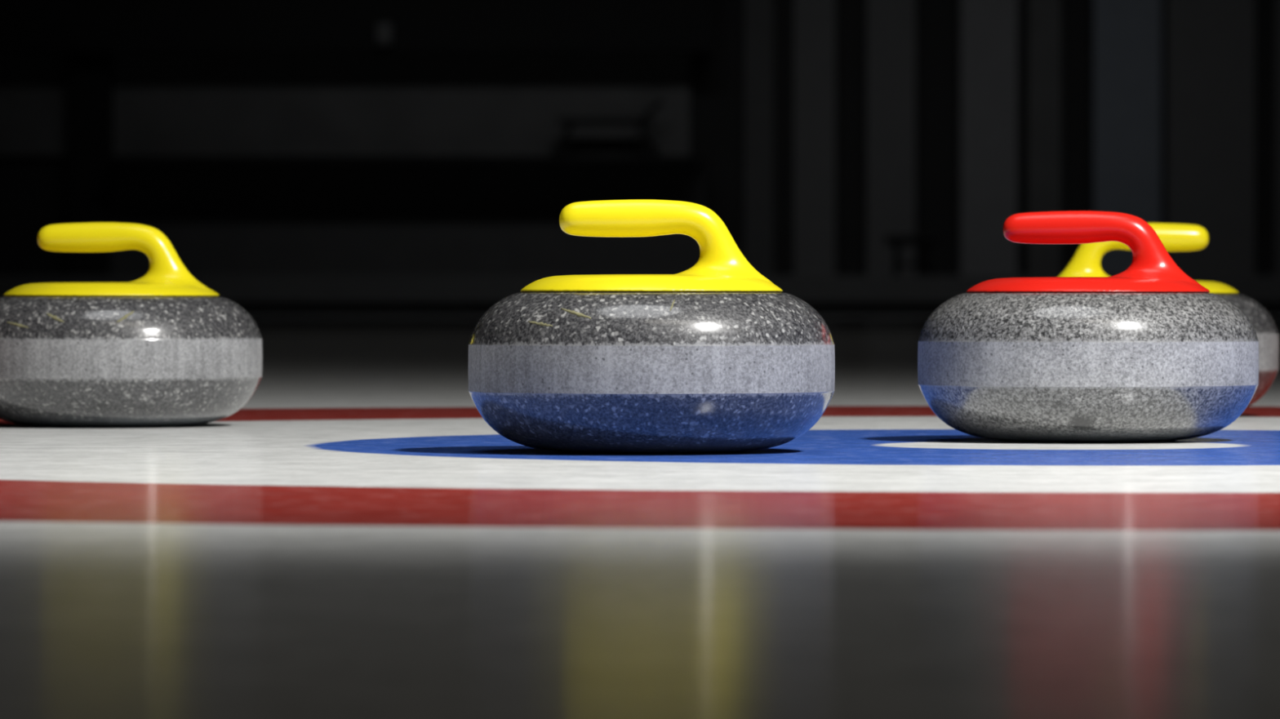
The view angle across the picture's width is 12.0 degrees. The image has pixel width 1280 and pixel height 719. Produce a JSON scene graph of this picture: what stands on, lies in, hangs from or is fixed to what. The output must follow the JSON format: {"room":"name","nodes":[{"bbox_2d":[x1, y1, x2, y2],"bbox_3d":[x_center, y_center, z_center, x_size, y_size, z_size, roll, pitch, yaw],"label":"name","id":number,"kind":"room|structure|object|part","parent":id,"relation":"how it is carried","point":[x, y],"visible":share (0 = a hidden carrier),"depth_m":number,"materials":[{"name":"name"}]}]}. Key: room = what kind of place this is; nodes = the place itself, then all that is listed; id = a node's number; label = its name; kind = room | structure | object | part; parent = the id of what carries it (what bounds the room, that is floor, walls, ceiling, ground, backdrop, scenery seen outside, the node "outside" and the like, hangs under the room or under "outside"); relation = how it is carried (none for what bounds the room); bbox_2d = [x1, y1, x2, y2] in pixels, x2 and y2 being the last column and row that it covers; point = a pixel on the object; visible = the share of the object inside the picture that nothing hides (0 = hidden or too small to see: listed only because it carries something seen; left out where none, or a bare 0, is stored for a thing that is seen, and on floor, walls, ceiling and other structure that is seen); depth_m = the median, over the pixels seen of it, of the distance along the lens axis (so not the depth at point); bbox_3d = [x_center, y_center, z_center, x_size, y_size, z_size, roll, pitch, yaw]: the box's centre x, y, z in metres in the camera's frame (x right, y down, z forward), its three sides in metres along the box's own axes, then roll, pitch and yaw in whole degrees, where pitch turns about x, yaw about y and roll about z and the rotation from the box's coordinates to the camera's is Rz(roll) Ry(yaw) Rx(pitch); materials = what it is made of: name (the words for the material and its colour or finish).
{"room":"ice rink","nodes":[
{"label":"ice rink","id":0,"kind":"room"},
{"bbox_2d":[0,0,1275,275],"bbox_3d":[0.000,-3.375,43.719,18.400,6.280,0.300,0,1,0],"label":"wall","id":1,"kind":"structure","parent":0,"point":[34,189],"depth_m":43.59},
{"bbox_2d":[0,52,67,155],"bbox_3d":[-6.545,-1.827,43.559,4.910,0.739,0.050,0,1,0],"label":"trim","id":2,"kind":"structure","parent":1,"relation":"attached to","point":[33,86],"depth_m":43.54,"materials":[{"name":"black"}]},
{"bbox_2d":[67,51,111,275],"bbox_3d":[-3.930,-1.389,43.508,0.298,1.613,0.160,0,1,0],"label":"trim","id":3,"kind":"structure","parent":1,"relation":"attached to","point":[89,73],"depth_m":43.43,"materials":[{"name":"black paint"}]},
{"bbox_2d":[0,0,712,53],"bbox_3d":[-4.242,-2.795,43.424,9.516,1.200,0.300,0,1,0],"label":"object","id":4,"kind":"structure","parent":1,"relation":"attached to","point":[112,26],"depth_m":43.27,"materials":[{"name":"black paint"}]},
{"bbox_2d":[376,22,391,44],"bbox_3d":[-1.816,-2.314,43.250,0.110,0.150,0.058,0,1,0],"label":"wall box","id":5,"kind":"object","parent":1,"relation":"attached to","point":[384,30],"visible":1,"depth_m":43.23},
{"bbox_2d":[112,52,689,155],"bbox_3d":[-1.707,-1.827,43.559,4.125,0.739,0.050,0,1,0],"label":"trim","id":6,"kind":"structure","parent":1,"relation":"attached to","point":[165,104],"depth_m":43.54,"materials":[{"name":"black"}]},
{"bbox_2d":[106,155,704,164],"bbox_3d":[-1.661,-1.419,43.378,4.239,0.052,0.420,0,1,0],"label":"trim","id":7,"kind":"structure","parent":1,"relation":"attached to","point":[113,160],"depth_m":43.17,"materials":[{"name":"black paint"}]},
{"bbox_2d":[551,98,663,155],"bbox_3d":[-0.234,-1.652,43.386,0.803,0.413,0.242,0,1,0],"label":"bench","id":8,"kind":"object","parent":7,"relation":"on","point":[643,121],"visible":1,"depth_m":43.36,"materials":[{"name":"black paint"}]},
{"bbox_3d":[-0.551,-1.568,43.327,0.168,0.246,0.122,0,1,0],"label":"leg","id":9,"kind":"part","parent":8,"relation":"part of","materials":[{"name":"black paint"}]},
{"bbox_3d":[-0.246,-1.694,43.385,0.680,0.050,0.060,0,1,0],"label":"rail","id":10,"kind":"part","parent":8,"relation":"part of","materials":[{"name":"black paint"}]},
{"bbox_3d":[0.059,-1.568,43.327,0.168,0.246,0.122,0,1,0],"label":"leg","id":11,"kind":"part","parent":8,"relation":"part of","materials":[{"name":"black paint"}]},
{"bbox_3d":[0.084,-1.774,43.385,0.168,0.168,0.038,0,1,0],"label":"support arm","id":12,"kind":"part","parent":8,"relation":"part of","materials":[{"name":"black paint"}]},
{"bbox_2d":[111,164,704,275],"bbox_3d":[-1.661,-0.989,43.552,4.239,0.811,0.080,0,1,0],"label":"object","id":13,"kind":"structure","parent":1,"relation":"attached to","point":[219,220],"depth_m":43.52,"materials":[{"name":"black"}]},
{"bbox_2d":[743,0,773,275],"bbox_3d":[0.851,-2.748,43.545,0.212,4.330,0.060,0,1,0],"label":"trim","id":14,"kind":"structure","parent":1,"relation":"attached to","point":[758,15],"depth_m":43.53,"materials":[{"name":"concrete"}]},
{"bbox_2d":[793,0,835,275],"bbox_3d":[1.249,-2.748,43.545,0.298,4.330,0.060,0,1,0],"label":"trim","id":15,"kind":"structure","parent":1,"relation":"attached to","point":[814,20],"depth_m":43.53,"materials":[{"name":"grey"}]},
{"bbox_2d":[866,0,915,275],"bbox_3d":[1.796,-2.748,43.535,0.349,4.330,0.080,0,1,0],"label":"trim","id":16,"kind":"structure","parent":1,"relation":"attached to","point":[891,117],"depth_m":43.51,"materials":[{"name":"grey"}]},
{"bbox_2d":[960,0,1017,275],"bbox_3d":[2.495,-2.748,43.535,0.407,4.330,0.080,0,1,0],"label":"trim","id":17,"kind":"structure","parent":1,"relation":"attached to","point":[988,28],"depth_m":43.51,"materials":[{"name":"grey"}]},
{"bbox_2d":[1027,0,1061,275],"bbox_3d":[2.896,-2.748,43.550,0.235,4.330,0.050,0,1,0],"label":"trim","id":18,"kind":"structure","parent":1,"relation":"attached to","point":[1044,15],"depth_m":43.54,"materials":[{"name":"grey"}]},
{"bbox_2d":[1093,0,1161,275],"bbox_3d":[3.483,-2.748,43.525,0.481,4.330,0.100,0,1,0],"label":"trim","id":19,"kind":"structure","parent":1,"relation":"attached to","point":[1127,33],"depth_m":43.48,"materials":[{"name":"grey"}]},
{"bbox_2d":[1166,0,1255,275],"bbox_3d":[4.085,-2.748,43.545,0.630,4.330,0.060,0,1,0],"label":"trim","id":20,"kind":"structure","parent":1,"relation":"attached to","point":[1211,44],"depth_m":43.53,"materials":[{"name":"grey"}]},
{"bbox_2d":[1275,0,1279,275],"bbox_3d":[4.795,-2.748,43.545,0.493,4.330,0.060,0,1,0],"label":"trim","id":21,"kind":"structure","parent":1,"relation":"attached to","point":[1277,2],"depth_m":43.53,"materials":[{"name":"grey"}]},
{"bbox_2d":[0,316,1279,718],"bbox_3d":[0.000,-0.029,19.001,18.000,0.080,46.000,0,1,0],"label":"floor","id":22,"kind":"structure","parent":0,"point":[356,540],"depth_m":2.77,"materials":[{"name":"white ice"}]},
{"bbox_2d":[0,222,262,427],"bbox_3d":[-0.495,-0.033,5.708,0.282,0.191,0.282,0,1,0],"label":"stone","id":23,"kind":"object","parent":22,"relation":"on","point":[161,348],"visible":1,"depth_m":5.60,"materials":[{"name":"stone"}]},
{"bbox_2d":[468,199,835,453],"bbox_3d":[0.009,-0.026,4.746,0.286,0.197,0.286,0,1,0],"label":"stone","id":24,"kind":"object","parent":22,"relation":"on","point":[712,356],"visible":1,"depth_m":4.64,"materials":[{"name":"stone"}]},
{"bbox_2d":[917,210,1258,442],"bbox_3d":[0.376,-0.028,5.115,0.286,0.193,0.286,0,1,0],"label":"stone","id":25,"kind":"object","parent":22,"relation":"on","point":[1144,352],"visible":1,"depth_m":5.01,"materials":[{"name":"stone"}]},
{"bbox_2d":[1057,222,1279,406],"bbox_3d":[0.507,-0.041,6.197,0.292,0.197,0.292,0,1,0],"label":"stone","id":26,"kind":"object","parent":22,"relation":"on","point":[1086,261],"visible":0.27,"depth_m":6.18,"materials":[{"name":"stone"}]},
{"bbox_2d":[235,302,1279,316],"bbox_3d":[0.000,-0.308,42.069,18.000,0.180,0.100,0,1,0],"label":"trim","id":27,"kind":"structure","parent":0,"point":[254,308],"depth_m":42.01,"materials":[{"name":"black paint"}]},
{"bbox_2d":[0,275,1279,302],"bbox_3d":[0.000,-0.488,42.057,18.000,0.180,0.120,0,1,0],"label":"trim","id":28,"kind":"structure","parent":27,"relation":"on","point":[233,288],"depth_m":41.99,"materials":[{"name":"black"}]},
{"bbox_3d":[0.000,-0.401,42.858,18.000,0.350,1.480,0,1,0],"label":"trim","id":29,"kind":"structure","parent":0,"visible":0},
{"bbox_2d":[884,235,939,275],"bbox_3d":[1.921,-0.726,43.045,0.380,0.304,0.280,0,1,0],"label":"step stool","id":30,"kind":"object","parent":29,"relation":"on","point":[897,241],"visible":0.88,"depth_m":42.92,"materials":[{"name":"black paint"}]},
{"bbox_3d":[1.815,-0.699,43.150,0.042,0.243,0.058,-1,1,-45],"label":"leg","id":31,"kind":"part","parent":30,"relation":"part of","materials":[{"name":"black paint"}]},
{"bbox_3d":[1.815,-0.697,42.940,0.042,0.243,0.058,1,1,45],"label":"leg","id":32,"kind":"part","parent":30,"relation":"part of","materials":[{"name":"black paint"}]},
{"bbox_3d":[1.921,-0.846,43.044,0.380,0.065,0.280,0,1,0],"label":"seat","id":33,"kind":"part","parent":30,"relation":"part of","materials":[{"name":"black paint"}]},
{"bbox_3d":[2.030,-0.699,43.150,0.085,0.247,0.042,0,1,-14],"label":"leg","id":34,"kind":"part","parent":30,"relation":"part of","materials":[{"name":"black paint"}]},
{"bbox_3d":[2.030,-0.697,42.940,0.085,0.247,0.042,0,1,14],"label":"leg","id":35,"kind":"part","parent":30,"relation":"part of","materials":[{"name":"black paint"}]}
]}

